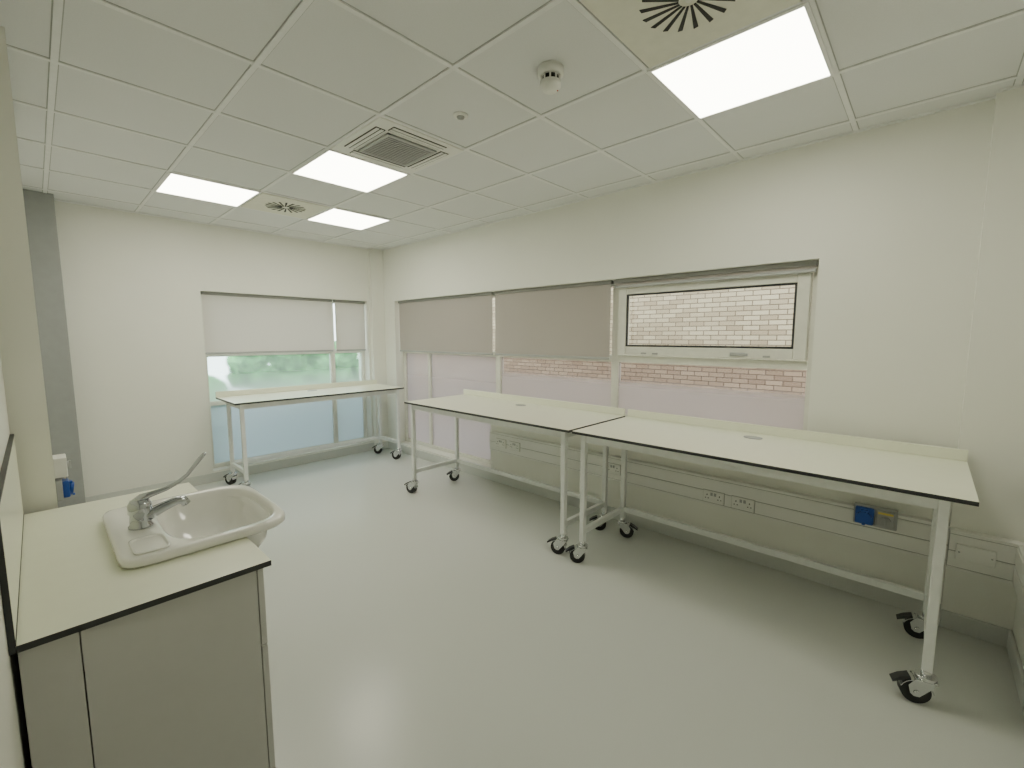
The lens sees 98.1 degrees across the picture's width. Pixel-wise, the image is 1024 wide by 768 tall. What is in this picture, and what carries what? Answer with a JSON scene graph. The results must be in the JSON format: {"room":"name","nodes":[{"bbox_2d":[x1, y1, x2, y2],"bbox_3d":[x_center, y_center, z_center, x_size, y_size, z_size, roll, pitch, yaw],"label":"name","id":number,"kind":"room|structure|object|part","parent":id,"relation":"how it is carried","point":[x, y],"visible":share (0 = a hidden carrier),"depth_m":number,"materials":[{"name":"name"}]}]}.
{"room":"laboratory","nodes":[
{"label":"laboratory","id":0,"kind":"room"},
{"bbox_2d":[0,355,31,767],"bbox_3d":[-1.989,-0.011,1.526,6.420,2.900,0.300,6,8,43],"label":"wall","id":1,"kind":"structure","parent":0,"point":[14,741],"depth_m":1.03,"materials":[{"name":"paint"}]},
{"bbox_2d":[0,434,23,655],"bbox_3d":[-1.600,0.421,1.423,1.150,0.358,0.013,6,8,43],"label":"backsplash","id":2,"kind":"structure","parent":1,"relation":"attached to","point":[11,507],"depth_m":1.21,"materials":[{"name":"beige laminate"}]},
{"bbox_2d":[0,26,57,514],"bbox_3d":[-2.392,-0.030,2.187,1.030,2.800,0.112,6,8,43],"label":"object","id":3,"kind":"structure","parent":1,"relation":"attached to","point":[20,352],"depth_m":1.81,"materials":[{"name":"paint"}]},
{"bbox_2d":[52,454,71,478],"bbox_3d":[-2.306,0.418,2.276,0.120,0.100,0.066,6,8,43],"label":"box","id":4,"kind":"object","parent":1,"relation":"attached to","point":[61,465],"visible":0.86,"depth_m":2.23,"materials":[{"name":"white plastic"}]},
{"bbox_3d":[-2.289,0.416,2.294,0.040,0.040,0.016,6,8,43],"label":"knob","id":5,"kind":"part","parent":4,"relation":"part of","materials":[{"name":"grey plastic"}]},
{"bbox_2d":[55,477,74,500],"bbox_3d":[-2.305,0.527,2.289,0.170,0.102,0.069,6,8,43],"label":"socket","id":6,"kind":"object","parent":1,"relation":"attached to","point":[64,486],"visible":0.93,"depth_m":2.23,"materials":[{"name":"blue plastic"}]},
{"bbox_2d":[54,201,373,496],"bbox_3d":[-3.250,-0.387,5.076,0.300,2.900,3.790,6,8,43],"label":"wall","id":7,"kind":"structure","parent":0,"point":[133,283],"depth_m":4.48,"materials":[{"name":"paint"}]},
{"bbox_2d":[23,189,85,507],"bbox_3d":[-4.047,-0.206,3.856,0.220,2.799,0.300,6,8,43],"label":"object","id":8,"kind":"structure","parent":7,"relation":"attached to","point":[40,213],"depth_m":3.80,"materials":[{"name":"grey paint"}]},
{"bbox_2d":[85,441,387,501],"bbox_3d":[-2.909,0.997,5.305,0.085,0.100,3.175,6,8,43],"label":"baseboard","id":9,"kind":"structure","parent":7,"relation":"attached to","point":[218,476],"depth_m":5.25,"materials":[{"name":"plastic"}]},
{"bbox_2d":[201,295,367,467],"bbox_3d":[-2.765,-0.098,5.628,0.060,1.970,1.930,6,8,43],"label":"window","id":10,"kind":"structure","parent":7,"relation":"in","point":[272,430],"depth_m":5.56,"materials":[{"name":"clear glass"}]},
{"bbox_2d":[200,291,333,353],"bbox_3d":[-2.862,-0.716,5.338,0.050,0.680,1.442,6,8,43],"label":"roller blind","id":11,"kind":"object","parent":10,"relation":"attached to","point":[234,323],"visible":0.92,"depth_m":5.25,"materials":[{"name":"grey plastic"}]},
{"bbox_3d":[-2.917,-0.106,5.464,0.006,0.500,1.395,6,8,43],"label":"frosted pane","id":12,"kind":"part","parent":10,"relation":"part of","materials":[{"name":"glass"}]},
{"bbox_3d":[-2.917,0.523,5.530,0.006,0.665,1.395,6,8,43],"label":"frosted pane","id":13,"kind":"part","parent":10,"relation":"part of","materials":[{"name":"glass"}]},
{"bbox_3d":[-2.268,-0.179,6.154,0.006,0.500,0.385,6,8,43],"label":"frosted pane","id":14,"kind":"part","parent":10,"relation":"part of","materials":[{"name":"glass"}]},
{"bbox_2d":[333,300,365,350],"bbox_3d":[-2.201,-0.790,6.040,0.050,0.680,0.437,6,8,43],"label":"roller blind","id":15,"kind":"object","parent":10,"relation":"attached to","point":[349,315],"visible":1,"depth_m":6.03,"materials":[{"name":"grey plastic"}]},
{"bbox_3d":[-2.268,0.450,6.220,0.006,0.665,0.385,6,8,43],"label":"frosted pane","id":16,"kind":"part","parent":10,"relation":"part of","materials":[{"name":"glass"}]},
{"bbox_2d":[368,248,387,445],"bbox_3d":[-1.885,-0.462,6.263,0.070,2.800,0.190,6,8,43],"label":"trim","id":17,"kind":"structure","parent":7,"relation":"attached to","point":[375,256],"depth_m":6.20,"materials":[{"name":"paint"}]},
{"bbox_2d":[0,0,1023,250],"bbox_3d":[-0.804,-1.555,2.857,6.120,0.109,3.490,6,8,43],"label":"ceiling","id":18,"kind":"structure","parent":0,"point":[111,98],"depth_m":2.25,"materials":[{"name":"tile"}]},
{"bbox_2d":[154,172,261,206],"bbox_3d":[-2.507,-1.588,3.658,0.616,0.012,0.616,6,8,43],"label":"ceiling light panel","id":19,"kind":"object","parent":18,"relation":"attached to","point":[175,184],"visible":1,"depth_m":3.63,"materials":[{"name":"white plastic"}]},
{"bbox_2d":[241,192,329,218],"bbox_3d":[-2.090,-1.633,4.101,0.576,0.015,0.576,6,8,43],"label":"ceiling vent","id":20,"kind":"object","parent":18,"relation":"in","point":[266,202],"visible":1,"depth_m":4.07,"materials":[{"name":"white plastic"}]},
{"bbox_2d":[305,207,390,229],"bbox_3d":[-1.673,-1.682,4.543,0.616,0.012,0.616,6,8,43],"label":"ceiling light panel","id":21,"kind":"object","parent":18,"relation":"attached to","point":[332,216],"visible":1,"depth_m":4.53,"materials":[{"name":"white plastic"}]},
{"bbox_2d":[290,148,409,192],"bbox_3d":[-1.185,-1.546,3.258,0.616,0.012,0.616,6,8,43],"label":"ceiling light panel","id":22,"kind":"object","parent":18,"relation":"attached to","point":[330,166],"visible":0.96,"depth_m":3.23,"materials":[{"name":"white plastic"}]},
{"bbox_2d":[330,116,463,173],"bbox_3d":[-0.732,-1.496,2.837,0.600,0.026,0.600,6,8,43],"label":"air conditioning unit","id":23,"kind":"object","parent":18,"relation":"attached to","point":[383,141],"visible":1,"depth_m":2.78,"materials":[{"name":"white plastic"}]},
{"bbox_2d":[358,133,436,166],"bbox_3d":[-0.732,-1.490,2.838,0.352,0.013,0.352,6,8,43],"label":"grille","id":24,"kind":"object","parent":23,"relation":"attached to","point":[395,148],"depth_m":2.81,"materials":[{"name":"grey plastic"}]},
{"bbox_2d":[453,111,467,119],"bbox_3d":[-0.279,-1.451,2.416,0.080,0.022,0.080,6,8,43],"label":"ceiling sensor","id":25,"kind":"object","parent":18,"relation":"attached to","point":[459,115],"visible":1,"depth_m":2.40,"materials":[{"name":"white plastic"}]},
{"bbox_2d":[538,60,563,94],"bbox_3d":[0.173,-1.369,1.999,0.116,0.098,0.116,6,8,43],"label":"smoke detector","id":26,"kind":"object","parent":18,"relation":"attached to","point":[550,73],"visible":1,"depth_m":1.97,"materials":[{"name":"white plastic"}]},
{"bbox_2d":[579,0,800,67],"bbox_3d":[0.626,-1.366,1.573,0.576,0.015,0.576,6,8,43],"label":"ceiling vent","id":27,"kind":"object","parent":18,"relation":"in","point":[657,32],"visible":1,"depth_m":1.68,"materials":[{"name":"white plastic"}]},
{"bbox_2d":[647,0,834,119],"bbox_3d":[1.043,-1.414,2.016,0.616,0.012,0.616,6,8,43],"label":"ceiling light panel","id":28,"kind":"object","parent":18,"relation":"attached to","point":[785,51],"visible":1,"depth_m":1.97,"materials":[{"name":"white plastic"}]},
{"bbox_2d":[193,448,1023,767],"bbox_3d":[-0.804,1.349,3.165,6.720,0.150,4.090,6,8,43],"label":"floor","id":29,"kind":"structure","parent":0,"point":[439,624],"depth_m":2.27,"materials":[{"name":"plastic"}]},
{"bbox_2d":[18,568,275,767],"bbox_3d":[-1.399,1.001,1.700,1.110,0.852,0.578,6,8,43],"label":"base cabinet","id":30,"kind":"object","parent":29,"relation":"on","point":[183,681],"visible":0.59,"depth_m":1.29,"materials":[{"name":"laminate"}]},
{"bbox_3d":[-1.162,1.058,1.159,0.018,0.852,0.106,6,8,43],"label":"filler panel","id":31,"kind":"part","parent":30,"relation":"part of","materials":[{"name":"grey laminate"}]},
{"bbox_2d":[16,482,270,652],"bbox_3d":[-1.404,0.569,1.649,1.150,0.018,0.562,6,8,43],"label":"countertop","id":32,"kind":"structure","parent":30,"relation":"on","point":[72,581],"depth_m":1.38,"materials":[{"name":"beige laminate"}]},
{"bbox_2d":[102,485,284,567],"bbox_3d":[-1.252,0.614,1.773,0.620,0.216,0.520,6,8,43],"label":"washbasin","id":33,"kind":"object","parent":32,"relation":"in","point":[216,516],"visible":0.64,"depth_m":1.79,"materials":[{"name":"white ceramic"}]},
{"bbox_2d":[126,452,205,530],"bbox_3d":[-1.307,0.399,1.692,0.076,0.239,0.255,6,8,43],"label":"mixer tap","id":34,"kind":"object","parent":33,"relation":"on","point":[141,512],"visible":1,"depth_m":1.64,"materials":[{"name":"silver metal"}]},
{"bbox_3d":[-1.303,0.359,1.691,0.042,0.160,0.244,6,8,43],"label":"lever handle","id":35,"kind":"part","parent":34,"relation":"part of","materials":[{"name":"silver metal"}]},
{"bbox_3d":[-1.317,0.473,1.689,0.056,0.074,0.157,6,8,43],"label":"spout","id":36,"kind":"part","parent":34,"relation":"part of","materials":[{"name":"silver metal"}]},
{"bbox_3d":[-1.232,0.694,1.848,1.110,0.272,0.018,6,8,43],"label":"fascia panel","id":37,"kind":"part","parent":30,"relation":"part of","materials":[{"name":"grey laminate"}]},
{"bbox_3d":[-1.028,1.087,1.698,0.553,0.470,0.018,6,8,43],"label":"door","id":38,"kind":"part","parent":30,"relation":"part of","materials":[{"name":"grey laminate"}]},
{"bbox_2d":[215,379,403,486],"bbox_3d":[-2.309,0.537,5.332,0.680,1.010,1.934,6,8,43],"label":"table","id":39,"kind":"object","parent":29,"relation":"on","point":[241,400],"visible":0.94,"depth_m":5.14,"materials":[{"name":"beige laminate"}]},
{"bbox_3d":[-3.035,0.557,4.788,0.036,0.778,0.036,6,8,43],"label":"leg","id":40,"kind":"part","parent":39,"relation":"part of","materials":[{"name":"white metal"}]},
{"bbox_3d":[-2.872,0.883,4.669,0.412,0.040,0.030,6,8,43],"label":"rail","id":41,"kind":"part","parent":39,"relation":"part of","materials":[{"name":"white metal"}]},
{"bbox_3d":[-2.708,0.589,4.484,0.036,0.778,0.036,6,8,43],"label":"leg","id":42,"kind":"part","parent":39,"relation":"part of","materials":[{"name":"white metal"}]},
{"bbox_3d":[-2.424,0.798,5.471,0.030,0.040,1.754,6,8,43],"label":"rail","id":43,"kind":"part","parent":39,"relation":"part of","materials":[{"name":"white metal"}]},
{"bbox_3d":[-2.314,0.139,5.298,0.620,0.054,1.814,6,8,43],"label":"rail frame","id":44,"kind":"part","parent":39,"relation":"part of","materials":[{"name":"white metal"}]},
{"bbox_3d":[-1.812,0.419,6.088,0.036,0.778,0.036,6,8,43],"label":"leg","id":45,"kind":"part","parent":39,"relation":"part of","materials":[{"name":"white metal"}]},
{"bbox_3d":[-1.649,0.746,5.969,0.412,0.040,0.030,6,8,43],"label":"rail","id":46,"kind":"part","parent":39,"relation":"part of","materials":[{"name":"white metal"}]},
{"bbox_3d":[-1.485,0.451,5.784,0.036,0.778,0.036,6,8,43],"label":"leg","id":47,"kind":"part","parent":39,"relation":"part of","materials":[{"name":"white metal"}]},
{"bbox_2d":[404,389,624,553],"bbox_3d":[-0.094,0.662,4.149,2.080,1.010,0.806,6,8,43],"label":"table","id":48,"kind":"object","parent":29,"relation":"on","point":[556,418],"visible":0.89,"depth_m":3.90,"materials":[{"name":"beige laminate"}]},
{"bbox_3d":[-1.002,0.585,4.519,0.036,0.778,0.036,6,8,43],"label":"leg","id":49,"kind":"part","parent":48,"relation":"part of","materials":[{"name":"white metal"}]},
{"bbox_3d":[-0.808,0.874,4.758,0.030,0.040,0.532,6,8,43],"label":"rail","id":50,"kind":"part","parent":48,"relation":"part of","materials":[{"name":"white metal"}]},
{"bbox_3d":[-0.614,0.542,4.932,0.036,0.778,0.036,6,8,43],"label":"leg","id":51,"kind":"part","parent":48,"relation":"part of","materials":[{"name":"white metal"}]},
{"bbox_3d":[-0.067,0.266,4.099,1.914,0.054,0.740,6,8,43],"label":"rail frame","id":52,"kind":"part","parent":48,"relation":"part of","materials":[{"name":"white metal"}]},
{"bbox_3d":[0.076,0.920,4.322,1.854,0.040,0.030,6,8,43],"label":"rail","id":53,"kind":"part","parent":48,"relation":"part of","materials":[{"name":"white metal"}]},
{"bbox_3d":[0.378,0.721,3.235,0.036,0.778,0.036,6,8,43],"label":"leg","id":54,"kind":"part","parent":48,"relation":"part of","materials":[{"name":"white metal"}]},
{"bbox_3d":[0.572,1.010,3.474,0.030,0.040,0.532,6,8,43],"label":"rail","id":55,"kind":"part","parent":48,"relation":"part of","materials":[{"name":"white metal"}]},
{"bbox_3d":[0.766,0.677,3.647,0.036,0.778,0.036,6,8,43],"label":"leg","id":56,"kind":"part","parent":48,"relation":"part of","materials":[{"name":"white metal"}]},
{"bbox_2d":[565,409,978,703],"bbox_3d":[1.379,0.809,2.759,1.998,1.010,0.834,6,8,43],"label":"table","id":57,"kind":"object","parent":29,"relation":"on","point":[934,477],"visible":1,"depth_m":2.46,"materials":[{"name":"beige laminate"}]},
{"bbox_3d":[0.502,0.733,3.119,0.036,0.778,0.036,6,8,43],"label":"leg","id":58,"kind":"part","parent":57,"relation":"part of","materials":[{"name":"white metal"}]},
{"bbox_3d":[0.697,1.022,3.359,0.030,0.040,0.532,6,8,43],"label":"rail","id":59,"kind":"part","parent":57,"relation":"part of","materials":[{"name":"white metal"}]},
{"bbox_3d":[0.890,0.690,3.532,0.036,0.778,0.036,6,8,43],"label":"leg","id":60,"kind":"part","parent":57,"relation":"part of","materials":[{"name":"white metal"}]},
{"bbox_3d":[1.402,0.411,2.732,1.819,0.054,0.740,6,8,43],"label":"rail frame","id":61,"kind":"part","parent":57,"relation":"part of","materials":[{"name":"white metal"}]},
{"bbox_3d":[1.546,1.065,2.955,1.759,0.040,0.030,6,8,43],"label":"rail","id":62,"kind":"part","parent":57,"relation":"part of","materials":[{"name":"white metal"}]},
{"bbox_3d":[2.007,1.151,2.139,0.030,0.040,0.532,6,8,43],"label":"rail","id":63,"kind":"part","parent":57,"relation":"part of","materials":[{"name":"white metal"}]},
{"bbox_3d":[2.201,0.819,2.312,0.036,0.778,0.036,6,8,43],"label":"leg","id":64,"kind":"part","parent":57,"relation":"part of","materials":[{"name":"white metal"}]},
{"bbox_3d":[1.813,0.863,1.900,0.036,0.778,0.036,6,8,43],"label":"leg","id":65,"kind":"part","parent":57,"relation":"part of","materials":[{"name":"white metal"}]},
{"bbox_2d":[383,99,994,603],"bbox_3d":[0.491,-0.313,4.380,6.720,2.900,0.300,6,8,43],"label":"wall","id":66,"kind":"structure","parent":0,"point":[891,216],"depth_m":2.78,"materials":[{"name":"paint"}]},
{"bbox_2d":[403,265,818,464],"bbox_3d":[0.217,0.013,4.583,4.830,1.970,0.190,6,8,43],"label":"window","id":67,"kind":"structure","parent":66,"relation":"in","point":[752,388],"depth_m":3.74,"materials":[{"name":"grey plastic"}]},
{"bbox_3d":[-1.280,0.186,6.099,0.520,1.215,0.006,6,8,43],"label":"frosted pane","id":68,"kind":"part","parent":67,"relation":"part of","materials":[{"name":"white glass"}]},
{"bbox_2d":[398,292,493,354],"bbox_3d":[-0.875,-0.729,5.509,1.842,0.690,0.050,6,8,43],"label":"roller blind","id":69,"kind":"object","parent":67,"relation":"attached to","point":[456,324],"visible":0.91,"depth_m":5.39,"materials":[{"name":"fabric"}]},
{"bbox_3d":[-0.608,0.253,5.474,1.220,1.215,0.006,6,8,43],"label":"frosted pane","id":70,"kind":"part","parent":67,"relation":"part of","materials":[{"name":"white glass"}]},
{"bbox_2d":[494,280,613,359],"bbox_3d":[0.344,-0.609,4.374,1.442,0.690,0.050,6,8,43],"label":"roller blind","id":71,"kind":"object","parent":67,"relation":"attached to","point":[568,320],"visible":1,"depth_m":4.29,"materials":[{"name":"fabric"}]},
{"bbox_3d":[0.400,-0.026,4.496,1.400,0.455,0.006,6,8,43],"label":"frosted pane","id":72,"kind":"part","parent":67,"relation":"part of","materials":[{"name":"glass"}]},
{"bbox_3d":[1.475,0.080,3.496,1.415,0.455,0.006,6,8,43],"label":"frosted pane","id":73,"kind":"part","parent":67,"relation":"part of","materials":[{"name":"glass"}]},
{"bbox_3d":[1.455,-0.502,3.409,1.400,0.590,0.065,6,8,43],"label":"opening sash","id":74,"kind":"part","parent":67,"relation":"part of","materials":[{"name":"clear glass"}]},
{"bbox_2d":[614,260,818,288],"bbox_3d":[1.425,-0.808,3.336,1.462,0.074,0.050,6,8,43],"label":"roller blind","id":75,"kind":"object","parent":67,"relation":"attached to","point":[808,266],"visible":1,"depth_m":3.21,"materials":[{"name":"fabric"}]},
{"bbox_3d":[1.631,-0.212,3.195,0.130,0.026,0.052,6,8,43],"label":"handle","id":76,"kind":"part","parent":67,"relation":"part of","materials":[{"name":"grey plastic"}]},
{"bbox_2d":[388,441,1012,647],"bbox_3d":[0.387,1.097,4.366,6.050,0.100,0.080,6,8,43],"label":"baseboard","id":77,"kind":"structure","parent":66,"relation":"attached to","point":[972,627],"depth_m":3.03,"materials":[{"name":"plastic"}]},
{"bbox_2d":[489,430,949,563],"bbox_3d":[1.090,0.751,3.683,3.614,0.214,0.056,6,8,43],"label":"cable trunking","id":78,"kind":"object","parent":66,"relation":"attached to","point":[815,513],"visible":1,"depth_m":3.08,"materials":[{"name":"white plastic"}]},
{"bbox_2d":[496,438,505,447],"bbox_3d":[-0.122,0.635,4.763,0.152,0.092,0.016,6,8,43],"label":"power socket","id":79,"kind":"object","parent":78,"relation":"attached to","point":[499,442],"visible":1,"depth_m":4.75,"materials":[{"name":"white plastic"}]},
{"bbox_2d":[509,441,519,451],"bbox_3d":[0.024,0.649,4.627,0.152,0.092,0.016,6,8,43],"label":"power socket","id":80,"kind":"object","parent":78,"relation":"attached to","point":[515,446],"visible":1,"depth_m":4.62,"materials":[{"name":"white plastic"}]},
{"bbox_2d":[608,462,620,475],"bbox_3d":[0.871,0.733,3.839,0.152,0.092,0.016,6,8,43],"label":"power socket","id":81,"kind":"object","parent":78,"relation":"attached to","point":[613,468],"visible":0.81,"depth_m":3.82,"materials":[{"name":"white plastic"}]},
{"bbox_2d":[703,489,724,505],"bbox_3d":[1.484,0.835,3.272,0.152,0.092,0.016,6,8,43],"label":"power socket","id":82,"kind":"object","parent":78,"relation":"attached to","point":[711,496],"visible":1,"depth_m":3.27,"materials":[{"name":"white plastic"}]},
{"bbox_2d":[731,495,754,512],"bbox_3d":[1.630,0.850,3.137,0.152,0.092,0.016,6,8,43],"label":"power socket","id":83,"kind":"object","parent":78,"relation":"attached to","point":[740,503],"visible":1,"depth_m":3.13,"materials":[{"name":"white plastic"}]},
{"bbox_2d":[853,502,897,530],"bbox_3d":[2.133,0.784,2.611,0.200,0.120,0.081,6,8,43],"label":"socket","id":84,"kind":"object","parent":78,"relation":"attached to","point":[881,517],"visible":1,"depth_m":2.60,"materials":[{"name":"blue plastic"}]},
{"bbox_2d":[875,510,895,528],"bbox_3d":[2.163,0.789,2.573,0.084,0.096,0.039,6,8,43],"label":"switch","id":85,"kind":"object","parent":84,"relation":"attached to","point":[886,519],"depth_m":2.57,"materials":[{"name":"grey plastic"}]},
{"bbox_2d":[941,87,1023,630],"bbox_3d":[2.504,-0.038,2.264,0.265,2.800,0.065,6,8,43],"label":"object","id":86,"kind":"structure","parent":66,"relation":"attached to","point":[992,416],"depth_m":2.25,"materials":[{"name":"paint"}]},
{"bbox_2d":[1013,598,1023,668],"bbox_3d":[1.540,0.064,0.823,0.300,2.900,3.490,6,8,43],"label":"wall","id":87,"kind":"structure","parent":0,"point":[1018,625],"depth_m":2.16,"materials":[{"name":"paint"}]},
{"bbox_2d":[946,527,1023,615],"bbox_3d":[2.268,0.918,2.112,0.264,0.214,0.624,6,8,43],"label":"cable trunking","id":88,"kind":"object","parent":87,"relation":"attached to","point":[1009,565],"visible":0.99,"depth_m":2.27,"materials":[{"name":"white plastic"}]},
{"bbox_2d":[955,543,996,567],"bbox_3d":[2.416,0.894,2.315,0.146,0.086,0.012,6,8,43],"label":"plate","id":89,"kind":"object","parent":88,"relation":"attached to","point":[966,553],"visible":1,"depth_m":2.31,"materials":[{"name":"white plastic"}]},
{"bbox_2d":[1007,631,1023,715],"bbox_3d":[1.402,1.447,1.053,0.015,0.100,3.398,6,8,43],"label":"baseboard","id":90,"kind":"structure","parent":87,"relation":"attached to","point":[1014,657],"depth_m":2.08,"materials":[{"name":"plastic"}]},
{"label":"outside","id":91,"kind":"structure","parent":0,"visible":0},
{"bbox_3d":[-5.271,1.489,3.324,24.000,0.139,13.395,6,8,43],"label":"pavement","id":92,"kind":"object","parent":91,"visible":0},
{"bbox_2d":[492,272,813,360],"bbox_3d":[1.164,-1.103,6.432,13.200,4.360,0.300,6,8,43],"label":"window","id":93,"kind":"structure","parent":92,"relation":"on","point":[760,316],"depth_m":5.16,"materials":[{"name":"glass"}]}
]}

